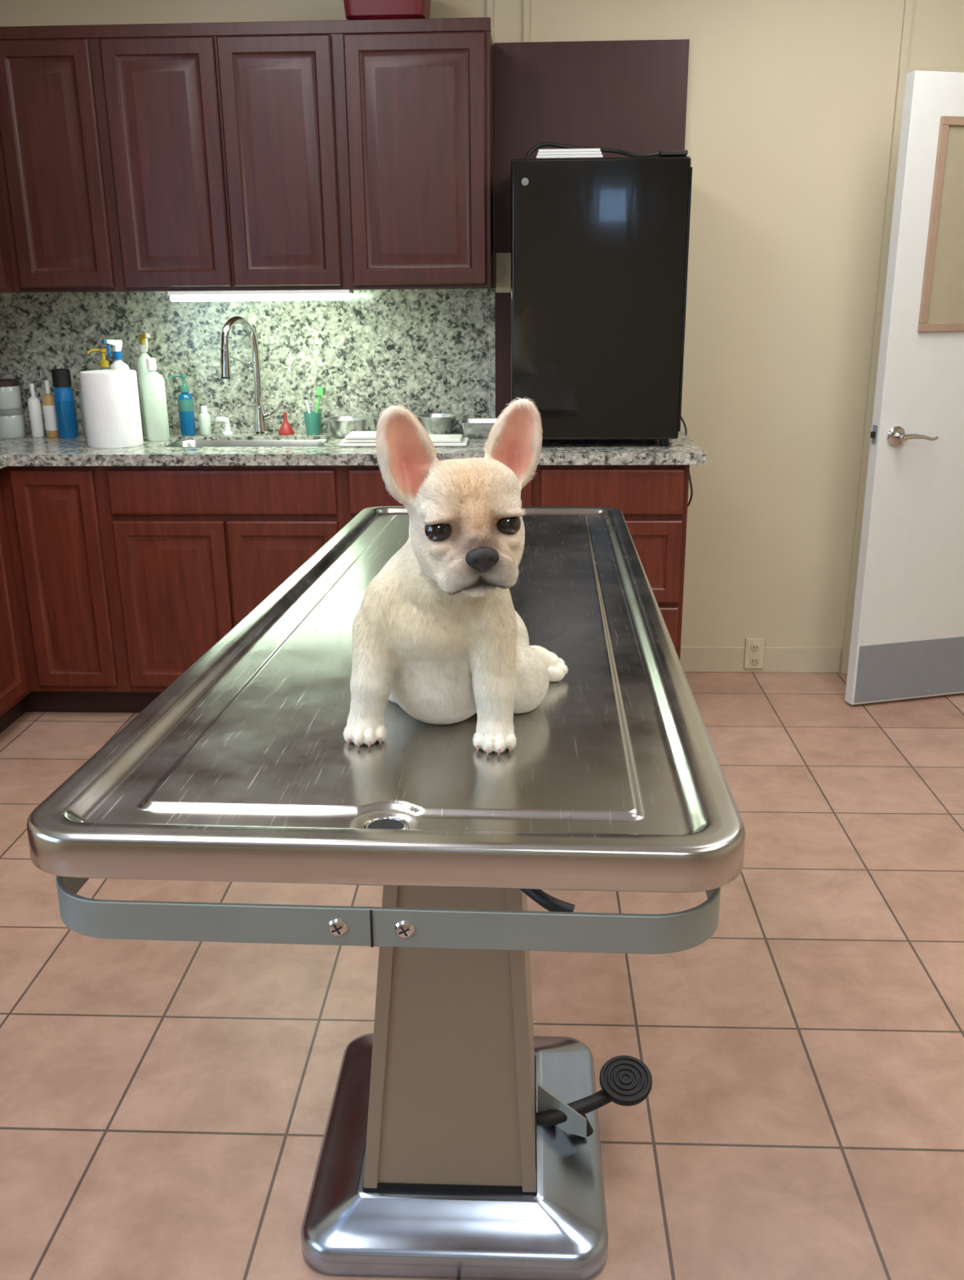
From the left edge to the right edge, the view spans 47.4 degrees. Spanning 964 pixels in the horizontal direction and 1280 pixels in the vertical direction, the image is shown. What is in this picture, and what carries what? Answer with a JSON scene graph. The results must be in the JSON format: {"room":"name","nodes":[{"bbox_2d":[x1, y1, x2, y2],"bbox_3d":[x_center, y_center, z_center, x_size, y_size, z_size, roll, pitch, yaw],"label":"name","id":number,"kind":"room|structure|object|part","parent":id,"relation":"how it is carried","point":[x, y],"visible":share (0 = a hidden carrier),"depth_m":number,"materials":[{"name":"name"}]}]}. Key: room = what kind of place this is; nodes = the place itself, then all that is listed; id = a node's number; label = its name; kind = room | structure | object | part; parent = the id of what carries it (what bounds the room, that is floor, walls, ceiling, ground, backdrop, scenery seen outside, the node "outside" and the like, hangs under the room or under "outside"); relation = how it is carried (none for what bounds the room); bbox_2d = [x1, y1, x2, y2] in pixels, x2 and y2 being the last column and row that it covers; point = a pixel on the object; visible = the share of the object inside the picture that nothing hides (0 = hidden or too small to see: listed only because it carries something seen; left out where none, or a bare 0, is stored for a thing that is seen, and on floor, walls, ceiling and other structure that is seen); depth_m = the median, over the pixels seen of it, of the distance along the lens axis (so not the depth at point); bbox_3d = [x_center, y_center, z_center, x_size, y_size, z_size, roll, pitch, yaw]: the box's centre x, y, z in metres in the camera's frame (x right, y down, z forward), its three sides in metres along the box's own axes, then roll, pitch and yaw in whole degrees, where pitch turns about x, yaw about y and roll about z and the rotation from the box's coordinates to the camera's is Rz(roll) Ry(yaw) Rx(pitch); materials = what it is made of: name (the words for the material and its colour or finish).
{"room":"veterinary exam room","nodes":[
{"label":"veterinary exam room","id":0,"kind":"room"},
{"bbox_2d":[0,671,963,1279],"bbox_3d":[0.411,1.094,1.330,5.480,0.100,9.300,0,18,2],"label":"floor","id":1,"kind":"structure","parent":0,"point":[165,1105],"depth_m":2.15,"materials":[{"name":"tile"}]},
{"bbox_2d":[0,464,689,733],"bbox_3d":[-0.768,0.108,2.849,2.780,0.876,2.695,0,18,2],"label":"base cabinet","id":2,"kind":"object","parent":1,"relation":"on","point":[115,581],"visible":0.51,"depth_m":3.57,"materials":[{"name":"brown wood"}]},
{"bbox_3d":[-1.551,-0.110,3.373,0.020,0.735,0.460,0,18,2],"label":"door","id":3,"kind":"part","parent":2,"relation":"part of","materials":[{"name":"brown wood"}]},
{"bbox_3d":[-1.379,-0.194,3.633,0.270,0.735,0.020,0,18,2],"label":"door","id":4,"kind":"part","parent":2,"relation":"part of","materials":[{"name":"brown wood"}]},
{"bbox_3d":[-1.014,-0.114,3.643,0.365,0.570,0.020,0,18,2],"label":"door","id":5,"kind":"part","parent":2,"relation":"part of","materials":[{"name":"brown wood"}]},
{"bbox_3d":[-0.833,-0.473,3.519,0.735,0.147,0.021,0,18,2],"label":"drawer","id":6,"kind":"part","parent":2,"relation":"part of","materials":[{"name":"brown wood"}]},
{"bbox_3d":[-0.643,-0.112,3.627,0.362,0.570,0.020,0,18,2],"label":"door","id":7,"kind":"part","parent":2,"relation":"part of","materials":[{"name":"brown wood"}]},
{"bbox_2d":[0,288,706,468],"bbox_3d":[-0.753,-0.559,2.626,2.825,0.526,2.717,0,18,2],"label":"countertop","id":8,"kind":"structure","parent":2,"relation":"on","point":[424,351],"depth_m":3.87,"materials":[{"name":"grey stone"}]},
{"bbox_2d":[0,408,26,439],"bbox_3d":[-1.681,-0.770,3.893,0.113,0.100,0.113,0,18,2],"label":"storage jar","id":9,"kind":"object","parent":8,"relation":"on","point":[12,425],"visible":0.92,"depth_m":3.85,"materials":[{"name":"white ceramic"}]},
{"bbox_2d":[0,378,22,409],"bbox_3d":[-1.682,-0.865,3.862,0.113,0.098,0.113,0,18,2],"label":"storage jar","id":10,"kind":"object","parent":9,"relation":"on","point":[10,390],"visible":1,"depth_m":3.83,"materials":[{"name":"white plastic"}]},
{"bbox_3d":[-1.682,-0.902,3.850,0.113,0.020,0.113,0,18,2],"label":"lid","id":11,"kind":"part","parent":10,"relation":"part of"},
{"bbox_3d":[-1.682,-0.808,3.880,0.113,0.020,0.113,0,18,2],"label":"lid","id":12,"kind":"part","parent":9,"relation":"part of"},
{"bbox_2d":[27,383,44,437],"bbox_3d":[-1.581,-0.813,3.885,0.042,0.185,0.042,0,18,2],"label":"squeeze bottle","id":13,"kind":"object","parent":8,"relation":"on","point":[33,402],"visible":1,"depth_m":3.88,"materials":[{"name":"plastic"}]},
{"bbox_2d":[42,380,58,437],"bbox_3d":[-1.526,-0.818,3.881,0.048,0.195,0.048,0,18,2],"label":"squeeze bottle","id":14,"kind":"object","parent":8,"relation":"on","point":[48,407],"visible":0.78,"depth_m":3.87,"materials":[{"name":"white plastic"}]},
{"bbox_2d":[50,368,78,438],"bbox_3d":[-1.465,-0.830,3.853,0.070,0.235,0.070,0,18,2],"label":"spray can","id":15,"kind":"object","parent":8,"relation":"on","point":[64,406],"visible":1,"depth_m":3.83,"materials":[{"name":"blue plastic"}]},
{"bbox_2d":[79,391,86,436],"bbox_3d":[-1.391,-0.830,3.892,0.064,0.210,0.064,0,18,2],"label":"bottle","id":16,"kind":"object","parent":8,"relation":"on","point":[80,394],"visible":0.11,"depth_m":3.88,"materials":[{"name":"plastic"}]},
{"bbox_2d":[86,348,109,369],"bbox_3d":[-1.321,-0.865,3.847,0.082,0.302,0.064,0,18,2],"label":"pump bottle","id":17,"kind":"object","parent":8,"relation":"on","point":[104,363],"visible":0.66,"depth_m":3.80,"materials":[{"name":"yellow plastic"}]},
{"bbox_3d":[-1.339,-0.997,3.795,0.054,0.019,0.011,-7,19,-20],"label":"pump spout","id":18,"kind":"part","parent":17,"relation":"part of","materials":[{"name":"yellow plastic"}]},
{"bbox_2d":[79,369,143,448],"bbox_3d":[-1.231,-0.771,3.652,0.178,0.240,0.178,0,18,2],"label":"paper towel roll","id":19,"kind":"object","parent":8,"relation":"on","point":[110,397],"visible":1,"depth_m":3.59,"materials":[{"name":"white paper"}]},
{"bbox_2d":[101,339,129,369],"bbox_3d":[-1.245,-0.863,3.785,0.074,0.336,0.086,0,18,2],"label":"spray bottle","id":20,"kind":"object","parent":8,"relation":"on","point":[117,344],"visible":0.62,"depth_m":3.74,"materials":[{"name":"white plastic"}]},
{"bbox_3d":[-1.264,-0.983,3.726,0.010,0.045,0.016,12,21,33],"label":"trigger lever","id":21,"kind":"part","parent":20,"relation":"part of","materials":[{"name":"blue plastic"}]},
{"bbox_2d":[136,333,151,435],"bbox_3d":[-1.178,-0.898,3.866,0.067,0.351,0.071,0,18,2],"label":"spray bottle","id":22,"kind":"object","parent":8,"relation":"on","point":[141,366],"visible":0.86,"depth_m":3.83,"materials":[{"name":"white plastic"}]},
{"bbox_3d":[-1.164,-1.028,3.807,0.009,0.041,0.015,-14,22,-37],"label":"trigger lever","id":23,"kind":"part","parent":22,"relation":"part of","materials":[{"name":"white plastic"}]},
{"bbox_2d":[141,357,169,441],"bbox_3d":[-1.117,-0.820,3.747,0.076,0.275,0.076,0,18,2],"label":"bottle","id":24,"kind":"object","parent":8,"relation":"on","point":[153,389],"visible":1,"depth_m":3.72,"materials":[{"name":"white plastic"}]},
{"bbox_2d":[168,373,195,435],"bbox_3d":[-1.060,-0.833,3.888,0.077,0.212,0.054,0,18,2],"label":"soap dispenser","id":25,"kind":"object","parent":8,"relation":"on","point":[185,401],"visible":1,"depth_m":3.87,"materials":[{"name":"blue plastic"}]},
{"bbox_3d":[-1.074,-0.922,3.849,0.054,0.019,0.011,-7,19,-20],"label":"pump spout","id":26,"kind":"part","parent":25,"relation":"part of","materials":[{"name":"green plastic"}]},
{"bbox_2d":[199,405,211,435],"bbox_3d":[-0.989,-0.785,3.921,0.040,0.100,0.040,0,18,2],"label":"lotion bottle","id":27,"kind":"object","parent":8,"relation":"on","point":[205,424],"visible":1,"depth_m":3.91,"materials":[{"name":"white plastic"}]},
{"bbox_2d":[215,416,232,435],"bbox_3d":[-0.920,-0.765,3.914,0.058,0.064,0.036,-8,19,-23],"label":"faucet","id":28,"kind":"object","parent":8,"relation":"on","point":[225,420],"visible":1,"depth_m":3.91,"materials":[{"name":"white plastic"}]},
{"bbox_2d":[164,439,330,447],"bbox_3d":[-0.799,-0.589,3.770,0.563,0.165,0.278,0,18,2],"label":"undermount sink","id":29,"kind":"object","parent":8,"relation":"in","point":[185,442],"visible":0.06,"depth_m":3.88,"materials":[{"name":"silver metal"}]},
{"bbox_2d":[220,315,284,435],"bbox_3d":[-0.817,-0.914,3.815,0.228,0.407,0.104,-14,22,-36],"label":"kitchen faucet","id":30,"kind":"object","parent":8,"relation":"on","point":[260,417],"visible":1,"depth_m":3.83,"materials":[{"name":"silver metal"}]},
{"bbox_3d":[-0.835,-0.969,3.785,0.021,0.049,0.152,10,20,30],"label":"docking arm","id":31,"kind":"part","parent":30,"relation":"part of","materials":[{"name":"silver metal"}]},
{"bbox_3d":[-0.725,-0.821,3.884,0.059,0.060,0.016,4,18,13],"label":"handle lever","id":32,"kind":"part","parent":30,"relation":"part of","materials":[{"name":"silver metal"}]},
{"bbox_2d":[278,411,293,435],"bbox_3d":[-0.700,-0.773,3.912,0.056,0.078,0.056,0,18,2],"label":"funnel","id":33,"kind":"object","parent":8,"relation":"on","point":[286,428],"visible":1,"depth_m":3.90,"materials":[{"name":"red plastic"}]},
{"bbox_2d":[302,386,324,435],"bbox_3d":[-0.599,-0.811,3.885,0.067,0.165,0.067,-16,23,-40],"label":"cup","id":34,"kind":"object","parent":8,"relation":"on","point":[312,419],"visible":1,"depth_m":3.88,"materials":[{"name":"green plastic"}]},
{"bbox_3d":[-0.610,-0.795,3.893,0.028,0.111,0.008,5,18,16],"label":"brush handle white","id":35,"kind":"part","parent":34,"relation":"part of","materials":[{"name":"plastic"}]},
{"bbox_3d":[-0.585,-0.804,3.887,0.039,0.132,0.009,0,18,2],"label":"brush handle","id":36,"kind":"part","parent":34,"relation":"part of","materials":[{"name":"green plastic"}]},
{"bbox_2d":[323,416,368,437],"bbox_3d":[-0.472,-0.743,3.838,0.158,0.062,0.158,0,18,2],"label":"steel bowl","id":37,"kind":"object","parent":8,"relation":"on","point":[339,426],"visible":0.8,"depth_m":3.79,"materials":[{"name":"silver metal"}]},
{"bbox_2d":[370,414,381,430],"bbox_3d":[-0.309,-0.748,3.841,0.156,0.066,0.156,0,18,2],"label":"steel bowl","id":38,"kind":"object","parent":8,"relation":"on","point":[375,418],"visible":0.15,"depth_m":3.81,"materials":[{"name":"white metal"}]},
{"bbox_2d":[338,431,469,447],"bbox_3d":[-0.256,-0.668,3.643,0.420,0.034,0.160,0,18,2],"label":"folded towel","id":39,"kind":"object","parent":8,"relation":"on","point":[354,438],"visible":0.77,"depth_m":3.58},
{"bbox_2d":[415,413,457,434],"bbox_3d":[-0.157,-0.749,3.834,0.146,0.070,0.146,0,18,2],"label":"steel bowl","id":40,"kind":"object","parent":8,"relation":"on","point":[433,423],"visible":0.77,"depth_m":3.79,"materials":[{"name":"silver metal"}]},
{"bbox_2d":[458,417,497,438],"bbox_3d":[0.006,-0.736,3.820,0.168,0.052,0.152,0,18,2],"label":"steel tray","id":41,"kind":"object","parent":8,"relation":"on","point":[481,428],"visible":0.59,"depth_m":3.76,"materials":[{"name":"silver metal"}]},
{"bbox_2d":[511,142,692,446],"bbox_3d":[0.367,-1.121,3.575,0.538,0.928,0.422,0,18,2],"label":"mini fridge","id":42,"kind":"object","parent":8,"relation":"on","point":[600,246],"visible":0.91,"depth_m":3.37,"materials":[{"name":"black metal"}]},
{"bbox_2d":[536,148,603,158],"bbox_3d":[0.267,-1.487,3.370,0.200,0.025,0.120,0,18,2],"label":"paper stack","id":43,"kind":"object","parent":42,"relation":"on","point":[560,153],"visible":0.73,"depth_m":3.31,"materials":[{"name":"white paper"}]},
{"bbox_3d":[0.354,-1.523,3.411,0.447,0.063,0.063,6,19,18],"label":"power cord","id":44,"kind":"part","parent":42,"relation":"part of","materials":[{"name":"black rubber"}]},
{"bbox_2d":[680,415,693,507],"bbox_3d":[0.699,-0.629,3.830,0.059,0.345,0.176,0,18,2],"label":"power cord","id":45,"kind":"object","parent":42,"relation":"attached to","point":[682,419],"visible":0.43,"depth_m":3.79,"materials":[{"name":"black rubber"}]},
{"bbox_3d":[-0.133,-0.470,3.490,0.585,0.147,0.021,0,18,2],"label":"drawer","id":46,"kind":"part","parent":2,"relation":"part of","materials":[{"name":"brown wood"}]},
{"bbox_3d":[0.410,-0.468,3.468,0.453,0.147,0.021,0,18,2],"label":"drawer","id":47,"kind":"part","parent":2,"relation":"part of","materials":[{"name":"brown wood"}]},
{"bbox_3d":[0.412,-0.251,3.537,0.453,0.272,0.020,0,18,2],"label":"drawer","id":48,"kind":"part","parent":2,"relation":"part of","materials":[{"name":"brown wood"}]},
{"bbox_3d":[0.414,0.028,3.626,0.453,0.285,0.020,0,18,2],"label":"drawer","id":49,"kind":"part","parent":2,"relation":"part of","materials":[{"name":"brown wood"}]},
{"bbox_2d":[26,506,745,1279],"bbox_3d":[-0.016,0.368,1.814,0.644,0.996,1.751,0,18,2],"label":"exam table","id":50,"kind":"object","parent":1,"relation":"on","point":[460,1140],"visible":0.93,"depth_m":1.16,"materials":[{"name":"silver metal"}]},
{"bbox_2d":[342,396,568,755],"bbox_3d":[-0.029,-0.080,1.110,0.197,0.333,0.314,4,18,13],"label":"puppy","id":51,"kind":"object","parent":50,"relation":"on","point":[438,634],"visible":1,"depth_m":1.03},
{"bbox_3d":[0.072,0.343,1.491,0.124,0.050,0.036,14,23,38],"label":"lock handle","id":52,"kind":"part","parent":50,"relation":"part of","materials":[{"name":"black rubber"}]},
{"bbox_3d":[0.163,0.774,1.828,0.178,0.059,0.035,-6,18,-16],"label":"pedal arm","id":53,"kind":"part","parent":50,"relation":"part of","materials":[{"name":"black metal"}]},
{"bbox_2d":[844,70,963,704],"bbox_3d":[1.690,-0.763,3.640,0.860,1.990,0.045,-5,18,-13],"label":"leaf","id":54,"kind":"object","parent":1,"relation":"on","point":[910,580],"visible":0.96,"depth_m":3.59,"materials":[{"name":"white paint"}]},
{"bbox_2d":[871,424,878,444],"bbox_3d":[1.273,-0.666,3.560,0.002,0.060,0.025,-5,18,-13],"label":"latch plate","id":55,"kind":"object","parent":54,"relation":"attached to","point":[874,427],"visible":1,"depth_m":3.56,"materials":[{"name":"silver metal"}]},
{"bbox_2d":[870,431,875,438],"bbox_3d":[1.267,-0.666,3.559,0.013,0.020,0.014,0,18,2],"label":"latch bolt","id":56,"kind":"object","parent":55,"relation":"in","point":[873,433],"depth_m":3.55,"materials":[{"name":"metal"}]},
{"bbox_2d":[886,426,907,446],"bbox_3d":[1.345,-0.652,3.532,0.066,0.066,0.050,-5,18,-13],"label":"rose","id":57,"kind":"object","parent":54,"relation":"attached to","point":[894,437],"visible":0.94,"depth_m":3.54,"materials":[{"name":"silver metal"}]},
{"bbox_2d":[901,433,938,441],"bbox_3d":[1.407,-0.651,3.526,0.136,0.026,0.022,-4,18,-12],"label":"lever","id":58,"kind":"object","parent":57,"relation":"attached to","point":[909,436],"visible":1,"depth_m":3.51,"materials":[{"name":"silver metal"}]},
{"bbox_2d":[853,636,963,702],"bbox_3d":[1.702,0.086,3.886,0.842,0.207,0.003,-5,18,-13],"label":"kick plate","id":59,"kind":"object","parent":54,"relation":"attached to","point":[887,671],"visible":1,"depth_m":3.83,"materials":[{"name":"grey metal"}]},
{"bbox_2d":[917,115,963,332],"bbox_3d":[1.547,-1.281,3.408,0.360,0.620,0.013,-5,18,-13],"label":"window","id":60,"kind":"structure","parent":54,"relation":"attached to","point":[942,299],"depth_m":3.39,"materials":[{"name":"beige wood"}]},
{"bbox_2d":[0,0,963,672],"bbox_3d":[0.527,-1.147,3.877,5.480,2.620,0.120,0,18,2],"label":"wall","id":61,"kind":"structure","parent":0,"point":[790,104],"depth_m":3.72,"materials":[{"name":"beige paint"}]},
{"bbox_2d":[0,17,493,292],"bbox_3d":[-1.070,-1.332,2.928,2.157,0.766,1.695,0,18,2],"label":"upper cabinet","id":62,"kind":"object","parent":61,"relation":"attached to","point":[350,154],"visible":1,"depth_m":3.39,"materials":[{"name":"brown wood"}]},
{"bbox_3d":[-1.527,-1.325,2.963,0.020,0.715,0.820,0,18,2],"label":"door","id":63,"kind":"part","parent":62,"relation":"part of","materials":[{"name":"brown wood"}]},
{"bbox_3d":[-1.339,-1.476,3.432,0.305,0.715,0.020,0,18,2],"label":"door","id":64,"kind":"part","parent":62,"relation":"part of","materials":[{"name":"brown wood"}]},
{"bbox_3d":[-0.979,-1.474,3.417,0.347,0.715,0.020,0,18,2],"label":"door","id":65,"kind":"part","parent":62,"relation":"part of","materials":[{"name":"brown wood"}]},
{"bbox_2d":[167,289,354,301],"bbox_3d":[-0.717,-1.121,3.573,0.590,0.032,0.095,0,18,2],"label":"under-cabinet light","id":66,"kind":"object","parent":62,"relation":"attached to","point":[286,295],"visible":1,"depth_m":3.53,"materials":[{"name":"white plastic"}]},
{"bbox_2d":[169,293,351,301],"bbox_3d":[-0.717,-1.115,3.574,0.580,0.021,0.087,0,18,2],"label":"diffuser","id":67,"kind":"object","parent":66,"relation":"attached to","point":[174,297],"depth_m":3.53,"materials":[{"name":"white plastic"}]},
{"bbox_3d":[-0.623,-1.473,3.402,0.345,0.715,0.020,0,18,2],"label":"door","id":68,"kind":"part","parent":62,"relation":"part of","materials":[{"name":"brown wood"}]},
{"bbox_2d":[343,0,431,20],"bbox_3d":[-0.291,-1.958,3.380,0.276,0.138,0.236,0,18,2],"label":"storage basket","id":69,"kind":"object","parent":62,"relation":"on","point":[354,9],"visible":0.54,"depth_m":3.30,"materials":[{"name":"red plastic"}]},
{"bbox_3d":[-0.200,-1.471,3.384,0.425,0.715,0.020,0,18,2],"label":"door","id":70,"kind":"part","parent":62,"relation":"part of","materials":[{"name":"brown wood"}]},
{"bbox_2d":[0,288,495,433],"bbox_3d":[-1.086,-0.581,2.644,2.158,0.490,2.697,0,18,2],"label":"backsplash","id":71,"kind":"structure","parent":61,"relation":"attached to","point":[424,351],"depth_m":3.89,"materials":[{"name":"stone"}]},
{"bbox_2d":[487,0,493,41],"bbox_3d":[0.025,-2.158,3.506,0.018,0.460,0.012,0,18,2],"label":"trim","id":72,"kind":"structure","parent":61,"relation":"attached to","point":[490,2],"depth_m":3.54,"materials":[{"name":"beige paint"}]},
{"bbox_2d":[523,0,528,42],"bbox_3d":[0.142,-2.160,3.501,0.018,0.455,0.012,0,18,2],"label":"trim","id":73,"kind":"structure","parent":61,"relation":"attached to","point":[526,32],"depth_m":3.55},
{"bbox_2d":[493,39,689,417],"bbox_3d":[0.359,-1.361,3.740,0.630,1.213,0.017,0,18,2],"label":"wood wall panel","id":74,"kind":"object","parent":61,"relation":"attached to","point":[629,95],"visible":0.49,"depth_m":3.60,"materials":[{"name":"brown wood"}]},
{"bbox_2d":[495,252,511,293],"bbox_3d":[0.074,-1.259,3.765,0.053,0.130,0.020,0,18,2],"label":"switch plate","id":75,"kind":"object","parent":74,"relation":"attached to","point":[503,260],"visible":0.93,"depth_m":3.76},
{"bbox_2d":[743,638,765,668],"bbox_3d":[1.034,0.051,4.161,0.072,0.120,0.012,0,18,2],"label":"wall outlet","id":76,"kind":"object","parent":61,"relation":"attached to","point":[754,647],"visible":1,"depth_m":4.16,"materials":[{"name":"beige plastic"}]},
{"bbox_2d":[750,656,759,664],"bbox_3d":[1.034,0.078,4.166,0.034,0.034,0.004,0,18,2],"label":"socket","id":77,"kind":"object","parent":76,"relation":"attached to","point":[753,660],"depth_m":4.16,"materials":[{"name":"beige plastic"}]},
{"bbox_2d":[751,642,759,651],"bbox_3d":[1.033,0.027,4.150,0.034,0.034,0.004,0,18,2],"label":"socket","id":78,"kind":"object","parent":76,"relation":"attached to","point":[755,646],"depth_m":4.15,"materials":[{"name":"beige plastic"}]},
{"bbox_2d":[680,646,841,672],"bbox_3d":[1.017,0.075,4.180,0.685,0.100,0.006,0,18,2],"label":"baseboard","id":79,"kind":"structure","parent":61,"relation":"attached to","point":[692,659],"depth_m":4.17,"materials":[{"name":"beige paint"}]},
{"bbox_2d":[840,66,963,673],"bbox_3d":[1.798,-0.858,3.842,0.885,2.070,0.018,0,18,2],"label":"trim","id":80,"kind":"structure","parent":61,"relation":"attached to","point":[902,72],"depth_m":3.80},
{"bbox_2d":[897,0,914,68],"bbox_3d":[1.357,-2.109,3.464,0.025,0.550,0.012,0,18,2],"label":"trim","id":81,"kind":"structure","parent":61,"relation":"attached to","point":[908,4],"depth_m":3.51,"materials":[{"name":"beige wood"}]}
]}

